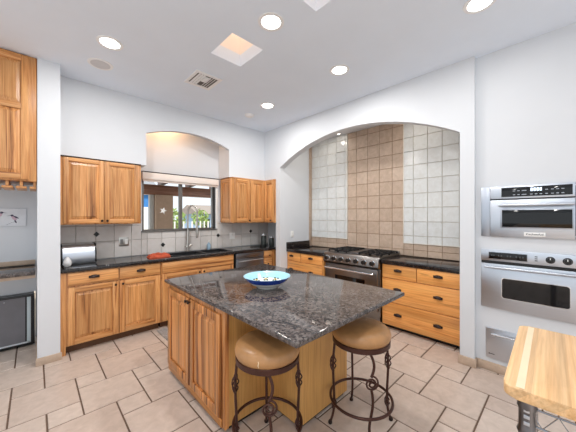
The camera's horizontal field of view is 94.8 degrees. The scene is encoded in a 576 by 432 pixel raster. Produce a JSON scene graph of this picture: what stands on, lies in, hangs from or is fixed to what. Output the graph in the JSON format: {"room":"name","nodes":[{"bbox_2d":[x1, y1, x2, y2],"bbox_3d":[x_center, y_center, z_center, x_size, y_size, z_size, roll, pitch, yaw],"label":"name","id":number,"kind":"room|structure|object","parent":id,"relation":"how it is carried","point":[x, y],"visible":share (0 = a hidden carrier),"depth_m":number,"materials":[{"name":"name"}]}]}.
{"room":"kitchen","nodes":[
{"label":"kitchen","id":0,"kind":"room"},
{"bbox_2d":[0,183,36,335],"bbox_3d":[-3.912,-0.045,2.223,2.620,3.030,0.060,0,0,-44],"label":"wall","id":1,"kind":"structure","parent":0,"point":[17,243],"depth_m":3.01,"materials":[{"name":"white paint"}]},
{"bbox_2d":[0,208,25,225],"bbox_3d":[-3.100,0.008,2.943,0.270,0.196,0.019,0,0,-44],"label":"canvas","id":2,"kind":"object","parent":1,"relation":"attached to","point":[8,216],"visible":1,"depth_m":2.96,"materials":[{"name":"fabric"}]},
{"bbox_2d":[0,260,34,281],"bbox_3d":[-3.237,0.567,2.449,1.304,0.130,0.544,0,0,-44],"label":"countertop","id":3,"kind":"structure","parent":1,"relation":"attached to","point":[25,269],"depth_m":2.72,"materials":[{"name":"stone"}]},
{"bbox_2d":[60,76,264,180],"bbox_3d":[-1.470,-1.110,4.171,3.258,0.900,0.340,0,0,-44],"label":"wall","id":4,"kind":"structure","parent":0,"point":[97,122],"depth_m":3.40,"materials":[{"name":"white paint"}]},
{"bbox_2d":[104,132,259,258],"bbox_3d":[-1.469,-0.045,4.517,3.738,3.030,0.160,0,0,-44],"label":"wall","id":5,"kind":"structure","parent":0,"point":[166,152],"depth_m":4.20,"materials":[{"name":"white paint"}]},
{"bbox_2d":[60,155,140,224],"bbox_3d":[-2.321,-0.293,3.294,0.815,0.771,0.401,0,0,-44],"label":"upper cabinet","id":6,"kind":"object","parent":5,"relation":"attached to","point":[92,191],"visible":0.92,"depth_m":3.15,"materials":[{"name":"brown wood"}]},
{"bbox_2d":[119,237,128,245],"bbox_3d":[-2.251,0.345,3.638,0.120,0.125,0.010,0,0,-44],"label":"switch plate","id":7,"kind":"object","parent":5,"relation":"attached to","point":[123,241],"visible":1,"depth_m":3.64,"materials":[{"name":"silver metal"}]},
{"bbox_2d":[60,222,267,258],"bbox_3d":[-1.582,0.322,4.287,3.258,0.463,0.017,0,0,-44],"label":"backsplash","id":8,"kind":"structure","parent":5,"relation":"attached to","point":[105,236],"depth_m":3.88,"materials":[{"name":"tile"}]},
{"bbox_2d":[141,179,217,231],"bbox_3d":[-1.687,-0.197,4.226,1.199,0.846,0.100,0,0,-44],"label":"window","id":9,"kind":"structure","parent":5,"relation":"in","point":[176,199],"depth_m":4.19,"materials":[{"name":"glass"}]},
{"bbox_2d":[141,171,218,186],"bbox_3d":[-1.646,-0.576,4.182,1.197,0.142,0.078,0,0,-44],"label":"roller shade","id":10,"kind":"object","parent":9,"relation":"attached to","point":[148,176],"visible":1,"depth_m":4.09,"materials":[{"name":"white fabric"}]},
{"bbox_2d":[229,233,234,238],"bbox_3d":[-1.014,0.352,4.821,0.115,0.115,0.010,0,0,-44],"label":"wall outlet","id":11,"kind":"object","parent":5,"relation":"attached to","point":[231,235],"visible":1,"depth_m":4.81,"materials":[{"name":"white plastic"}]},
{"bbox_2d":[220,177,275,222],"bbox_3d":[-0.575,-0.275,4.795,1.096,0.766,0.645,0,0,-44],"label":"upper cabinet","id":12,"kind":"object","parent":5,"relation":"attached to","point":[242,200],"visible":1,"depth_m":4.61,"materials":[{"name":"brown wood"}]},
{"bbox_2d":[0,0,575,132],"bbox_3d":[-0.273,-1.620,1.262,6.550,0.120,7.400,0,0,-44],"label":"ceiling","id":13,"kind":"structure","parent":0,"point":[383,44],"depth_m":2.35,"materials":[{"name":"paint"}]},
{"bbox_2d":[87,58,112,69],"bbox_3d":[-1.918,-1.556,2.711,0.220,0.008,0.220,0,0,-44],"label":"ceiling speaker","id":14,"kind":"object","parent":13,"relation":"attached to","point":[98,63],"visible":1,"depth_m":2.71},
{"bbox_2d":[90,60,109,68],"bbox_3d":[-1.918,-1.553,2.711,0.170,0.002,0.170,0,0,-44],"label":"grille","id":15,"kind":"object","parent":14,"relation":"attached to","point":[99,64],"depth_m":2.70,"materials":[{"name":"white metal"}]},
{"bbox_2d":[96,35,123,50],"bbox_3d":[-1.600,-1.557,2.383,0.208,0.006,0.208,0,0,-44],"label":"recessed light","id":16,"kind":"object","parent":13,"relation":"in","point":[108,42],"visible":1,"depth_m":2.37,"materials":[{"name":"white"}]},
{"bbox_2d":[184,69,222,90],"bbox_3d":[-0.973,-1.554,3.034,0.310,0.012,0.340,0,0,-44],"label":"ceiling vent","id":17,"kind":"object","parent":13,"relation":"in","point":[198,78],"visible":1,"depth_m":3.02,"materials":[{"name":"white metal"}]},
{"bbox_2d":[220,33,252,54],"bbox_3d":[-0.484,-1.895,2.505,0.393,0.430,0.440,0,0,-44],"label":"window","id":18,"kind":"structure","parent":13,"relation":"attached to","point":[233,42],"depth_m":2.70,"materials":[{"name":"glass"}]},
{"bbox_2d":[245,113,253,117],"bbox_3d":[-0.592,-1.546,4.073,0.148,0.028,0.148,0,0,-44],"label":"smoke detector","id":19,"kind":"object","parent":13,"relation":"attached to","point":[248,115],"visible":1,"depth_m":4.03,"materials":[{"name":"white plastic"}]},
{"bbox_2d":[260,102,274,108],"bbox_3d":[-0.288,-1.557,3.724,0.208,0.006,0.208,0,0,-44],"label":"recessed light","id":20,"kind":"object","parent":13,"relation":"in","point":[267,105],"visible":1,"depth_m":3.72,"materials":[{"name":"white"}]},
{"bbox_2d":[258,12,283,30],"bbox_3d":[-0.136,-1.557,2.126,0.208,0.006,0.208,0,0,-44],"label":"recessed light","id":21,"kind":"object","parent":13,"relation":"in","point":[268,21],"visible":1,"depth_m":2.12,"materials":[{"name":"white"}]},
{"bbox_2d":[330,64,348,75],"bbox_3d":[0.548,-1.557,2.822,0.208,0.006,0.208,0,0,-44],"label":"recessed light","id":22,"kind":"object","parent":13,"relation":"in","point":[337,70],"visible":1,"depth_m":2.82,"materials":[{"name":"white"}]},
{"bbox_2d":[463,0,495,13],"bbox_3d":[1.401,-1.557,1.935,0.208,0.006,0.208,0,0,-44],"label":"recessed light","id":23,"kind":"object","parent":13,"relation":"in","point":[474,6],"visible":1,"depth_m":1.96,"materials":[{"name":"white"}]},
{"bbox_2d":[0,318,575,431],"bbox_3d":[-0.273,1.530,1.262,6.550,0.120,7.400,0,0,-44],"label":"floor","id":24,"kind":"structure","parent":0,"point":[125,384],"depth_m":2.16,"materials":[{"name":"tile"}]},
{"bbox_2d":[0,291,34,351],"bbox_3d":[-3.292,1.176,3.013,0.596,0.588,0.484,0,0,-44],"label":"mini fridge","id":25,"kind":"object","parent":24,"relation":"on","point":[17,311],"visible":0.98,"depth_m":2.95,"materials":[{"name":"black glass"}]},
{"bbox_2d":[37,58,59,358],"bbox_3d":[-2.670,-0.045,2.944,0.172,3.030,0.775,0,0,-44],"label":"wall pier","id":26,"kind":"object","parent":24,"relation":"on","point":[48,73],"visible":0.86,"depth_m":2.66,"materials":[{"name":"white paint"}]},
{"bbox_2d":[0,48,36,190],"bbox_3d":[-2.951,-0.914,2.435,0.932,1.284,0.441,0,0,-44],"label":"upper cabinet","id":27,"kind":"object","parent":26,"relation":"attached to","point":[18,72],"visible":1,"depth_m":2.52,"materials":[{"name":"brown wood"}]},
{"bbox_2d":[35,336,61,366],"bbox_3d":[-2.637,1.433,2.910,0.196,0.075,0.708,0,0,-44],"label":"baseboard","id":28,"kind":"object","parent":26,"relation":"attached to","point":[58,356],"visible":1,"depth_m":2.66,"materials":[{"name":"beige tile"}]},
{"bbox_2d":[60,262,160,356],"bbox_3d":[-2.195,1.034,3.297,0.998,0.872,0.591,0,0,-44],"label":"base cabinet","id":29,"kind":"object","parent":24,"relation":"on","point":[99,306],"visible":0.95,"depth_m":3.05,"materials":[{"name":"brown wood"}]},
{"bbox_2d":[60,244,275,273],"bbox_3d":[-1.383,0.575,4.079,3.254,0.040,0.567,0,0,-44],"label":"countertop","id":30,"kind":"structure","parent":29,"relation":"on","point":[131,260],"depth_m":3.42,"materials":[{"name":"stone"}]},
{"bbox_2d":[63,257,71,266],"bbox_3d":[-2.438,0.499,2.927,0.080,0.112,0.080,0,0,-44],"label":"salt shaker","id":31,"kind":"object","parent":30,"relation":"on","point":[67,262],"visible":1,"depth_m":2.91,"materials":[{"name":"white ceramic"}]},
{"bbox_2d":[60,242,96,265],"bbox_3d":[-2.493,0.435,3.149,0.326,0.239,0.249,0,0,-44],"label":"bread box","id":32,"kind":"object","parent":30,"relation":"on","point":[83,253],"visible":0.95,"depth_m":3.08,"materials":[{"name":"metal"}]},
{"bbox_2d":[146,252,170,258],"bbox_3d":[-1.776,0.524,3.643,0.294,0.061,0.190,0,0,-38],"label":"cloth","id":33,"kind":"object","parent":30,"relation":"on","point":[164,254],"visible":0.99,"depth_m":3.60,"materials":[{"name":"red fabric"}]},
{"bbox_2d":[185,205,198,251],"bbox_3d":[-1.534,0.184,4.227,0.209,0.742,0.075,0,0,-14],"label":"kitchen faucet","id":34,"kind":"object","parent":30,"relation":"on","point":[197,229],"visible":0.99,"depth_m":4.21,"materials":[{"name":"silver metal"}]},
{"bbox_2d":[168,249,231,256],"bbox_3d":[-1.365,0.659,4.092,0.931,0.221,0.366,0,0,-44],"label":"sink","id":35,"kind":"object","parent":30,"relation":"in","point":[210,250],"visible":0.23,"depth_m":4.15,"materials":[{"name":"black"}]},
{"bbox_2d":[207,240,210,249],"bbox_3d":[-1.330,0.477,4.450,0.061,0.156,0.061,0,0,1],"label":"soap bottle","id":36,"kind":"object","parent":30,"relation":"on","point":[208,243],"visible":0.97,"depth_m":4.43,"materials":[{"name":"blue plastic"}]},
{"bbox_2d":[261,233,265,245],"bbox_3d":[-0.468,0.438,5.067,0.100,0.235,0.100,0,0,-44],"label":"glass canister","id":37,"kind":"object","parent":30,"relation":"on","point":[263,236],"visible":1,"depth_m":5.02,"materials":[{"name":"black glass"}]},
{"bbox_2d":[269,236,273,245],"bbox_3d":[-0.310,0.463,5.018,0.096,0.185,0.096,0,0,-44],"label":"glass canister","id":38,"kind":"object","parent":30,"relation":"on","point":[271,238],"visible":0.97,"depth_m":4.98,"materials":[{"name":"black glass"}]},
{"bbox_2d":[157,327,167,340],"bbox_3d":[-1.236,1.465,3.523,0.815,0.008,0.460,0,0,-44],"label":"floor mat","id":39,"kind":"object","parent":24,"relation":"on","point":[164,331],"visible":0.24,"depth_m":3.34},
{"bbox_2d":[158,254,233,326],"bbox_3d":[-1.435,1.034,4.024,1.100,0.872,0.591,0,0,-44],"label":"base cabinet","id":40,"kind":"object","parent":24,"relation":"on","point":[179,268],"visible":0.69,"depth_m":3.67,"materials":[{"name":"brown wood"}]},
{"bbox_2d":[234,251,263,267],"bbox_3d":[-0.807,1.036,4.612,0.570,0.868,0.589,0,0,-44],"label":"dishwasher","id":41,"kind":"object","parent":24,"relation":"on","point":[250,258],"visible":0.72,"depth_m":4.40,"materials":[{"name":"silver metal"}]},
{"bbox_2d":[168,285,346,430],"bbox_3d":[-0.339,1.054,2.339,0.996,0.833,1.350,0,0,-44],"label":"kitchen island","id":42,"kind":"object","parent":24,"relation":"on","point":[202,338],"visible":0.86,"depth_m":1.94,"materials":[{"name":"brown wood"}]},
{"bbox_2d":[164,264,404,348],"bbox_3d":[-0.130,0.620,2.335,1.230,0.032,1.785,0,0,-44],"label":"island countertop","id":43,"kind":"structure","parent":42,"relation":"on","point":[306,307],"depth_m":1.95,"materials":[{"name":"grey stone"}]},
{"bbox_2d":[243,271,289,288],"bbox_3d":[-0.180,0.554,2.271,0.400,0.098,0.400,0,0,-44],"label":"ceramic bowl","id":44,"kind":"object","parent":43,"relation":"on","point":[260,279],"visible":1,"depth_m":2.34,"materials":[{"name":"ceramic"}]},
{"bbox_2d":[231,329,302,431],"bbox_3d":[-0.129,1.119,1.675,0.446,0.709,0.446,0,0,-31],"label":"bar stool","id":45,"kind":"object","parent":24,"relation":"on","point":[257,353],"visible":0.94,"depth_m":1.56,"materials":[{"name":"beige leather"}]},
{"bbox_2d":[235,329,299,369],"bbox_3d":[-0.129,0.815,1.676,0.409,0.100,0.409,0,0,-7],"label":"seat cushion","id":46,"kind":"object","parent":45,"relation":"on","point":[256,349],"depth_m":1.54,"materials":[{"name":"beige leather"}]},
{"bbox_2d":[264,249,275,265],"bbox_3d":[-0.405,1.034,5.009,0.555,0.872,0.591,0,0,-44],"label":"base cabinet","id":47,"kind":"object","parent":24,"relation":"on","point":[269,255],"visible":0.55,"depth_m":4.73,"materials":[{"name":"brown wood"}]},
{"bbox_2d":[287,252,324,275],"bbox_3d":[0.488,1.046,4.651,0.685,0.848,0.810,0,0,-44],"label":"base cabinet","id":48,"kind":"object","parent":24,"relation":"on","point":[314,264],"visible":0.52,"depth_m":4.38,"materials":[{"name":"orange wood"}]},
{"bbox_2d":[286,240,330,255],"bbox_3d":[0.497,0.539,4.655,0.679,0.162,0.816,0,0,-44],"label":"countertop","id":49,"kind":"structure","parent":48,"relation":"on","point":[303,247],"depth_m":4.70,"materials":[{"name":"stone"}]},
{"bbox_2d":[328,317,393,431],"bbox_3d":[0.522,1.119,1.899,0.446,0.709,0.446,0,0,-28],"label":"bar stool","id":50,"kind":"object","parent":24,"relation":"on","point":[367,336],"visible":0.99,"depth_m":1.78,"materials":[{"name":"brown metal"}]},
{"bbox_2d":[332,317,390,349],"bbox_3d":[0.522,0.815,1.899,0.409,0.100,0.409,0,0,-4],"label":"seat cushion","id":51,"kind":"object","parent":50,"relation":"on","point":[363,333],"depth_m":1.77,"materials":[{"name":"beige leather"}]},
{"bbox_2d":[323,246,399,321],"bbox_3d":[1.087,0.989,4.016,0.701,0.962,0.915,0,0,-44],"label":"range","id":52,"kind":"object","parent":24,"relation":"on","point":[361,265],"visible":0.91,"depth_m":3.77,"materials":[{"name":"metal"}]},
{"bbox_2d":[330,262,382,317],"bbox_3d":[1.125,0.963,4.053,0.590,0.775,0.915,0,0,-44],"label":"oven","id":53,"kind":"object","parent":52,"relation":"in","point":[372,314],"depth_m":3.54,"materials":[{"name":"metal"}]},
{"bbox_2d":[331,249,398,258],"bbox_3d":[1.135,0.559,4.062,0.553,0.029,0.903,0,0,-44],"label":"cooktop","id":54,"kind":"object","parent":52,"relation":"in","point":[356,251],"depth_m":3.89,"materials":[{"name":"metal"}]},
{"bbox_2d":[382,264,459,348],"bbox_3d":[1.769,1.046,3.372,0.602,0.848,0.940,0,0,-44],"label":"base cabinet","id":55,"kind":"object","parent":24,"relation":"on","point":[429,308],"visible":0.84,"depth_m":3.13,"materials":[{"name":"orange wood"}]},
{"bbox_2d":[381,255,459,273],"bbox_3d":[1.778,0.594,3.377,0.595,0.052,0.954,0,0,-44],"label":"countertop","id":56,"kind":"structure","parent":55,"relation":"on","point":[451,266],"depth_m":3.27,"materials":[{"name":"stone"}]},
{"bbox_2d":[504,326,575,431],"bbox_3d":[1.369,1.020,0.765,1.100,0.900,0.700,0,0,45],"label":"kitchen cart","id":57,"kind":"object","parent":24,"relation":"on","point":[540,373],"visible":1,"depth_m":0.94,"materials":[{"name":"brown wood"}]},
{"bbox_2d":[268,149,311,267],"bbox_3d":[-0.058,-0.045,5.225,0.720,3.030,0.769,0,0,-44],"label":"wall partition","id":58,"kind":"structure","parent":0,"point":[297,171],"depth_m":4.93,"materials":[{"name":"white paint"}]},
{"bbox_2d":[309,147,311,245],"bbox_3d":[0.436,-0.432,5.155,0.078,1.995,0.013,0,0,-44],"label":"trim","id":59,"kind":"structure","parent":58,"relation":"attached to","point":[310,149],"depth_m":5.15,"materials":[{"name":"beige tile"}]},
{"bbox_2d":[265,56,475,358],"bbox_3d":[0.732,-0.045,3.792,0.120,3.030,3.252,0,0,-44],"label":"wall","id":60,"kind":"structure","parent":0,"point":[444,98],"depth_m":2.88,"materials":[{"name":"white paint"}]},
{"bbox_2d":[325,125,378,139],"bbox_3d":[1.141,-1.478,3.972,0.720,0.085,2.700,0,0,-44],"label":"niche","id":61,"kind":"object","parent":60,"relation":"attached to","point":[367,127],"depth_m":4.42,"materials":[{"name":"white paint"}]},
{"bbox_2d":[476,23,575,366],"bbox_3d":[2.983,-0.045,1.475,0.060,3.030,3.208,0,0,-44],"label":"wall","id":62,"kind":"structure","parent":0,"point":[526,90],"depth_m":2.35,"materials":[{"name":"white paint"}]},
{"bbox_2d":[458,353,506,375],"bbox_3d":[2.879,1.427,1.538,0.133,0.085,3.243,0,0,-44],"label":"baseboard","id":63,"kind":"structure","parent":62,"relation":"attached to","point":[481,363],"depth_m":2.56,"materials":[{"name":"beige tile"}]},
{"bbox_2d":[486,327,516,362],"bbox_3d":[2.262,1.198,2.462,0.517,0.280,0.617,0,0,-44],"label":"warming drawer","id":64,"kind":"object","parent":62,"relation":"attached to","point":[499,343],"visible":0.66,"depth_m":2.46,"materials":[{"name":"silver metal"}]},
{"bbox_2d":[481,249,575,323],"bbox_3d":[2.273,0.586,2.474,0.584,0.548,0.690,0,0,-44],"label":"wall oven","id":65,"kind":"object","parent":62,"relation":"attached to","point":[543,285],"visible":1,"depth_m":2.30,"materials":[{"name":"silver metal"}]},
{"bbox_2d":[481,182,575,239],"bbox_3d":[2.258,-0.045,2.461,0.525,0.465,0.690,0,0,-44],"label":"microwave oven","id":66,"kind":"object","parent":62,"relation":"attached to","point":[545,211],"visible":1,"depth_m":2.31,"materials":[{"name":"silver metal"}]},
{"bbox_3d":[1.449,-0.045,4.258,0.120,3.030,2.930,0,0,-44],"label":"wall","id":67,"kind":"structure","parent":0,"visible":0},
{"bbox_2d":[312,124,459,245],"bbox_3d":[1.395,-0.525,4.215,0.016,1.820,2.700,0,0,-44],"label":"backsplash","id":68,"kind":"structure","parent":67,"relation":"attached to","point":[431,154],"depth_m":3.76,"materials":[{"name":"grey tile"}]},
{"bbox_2d":[312,124,459,260],"bbox_3d":[1.398,-0.432,4.217,0.010,2.005,2.700,0,0,-44],"label":"backsplash","id":69,"kind":"structure","parent":67,"relation":"attached to","point":[375,154],"depth_m":4.18,"materials":[{"name":"beige tile"}]},
{"bbox_2d":[312,124,459,246],"bbox_3d":[1.393,-0.522,4.204,0.015,1.826,2.680,0,0,-44],"label":"trim","id":70,"kind":"structure","parent":67,"relation":"attached to","point":[403,124],"depth_m":3.88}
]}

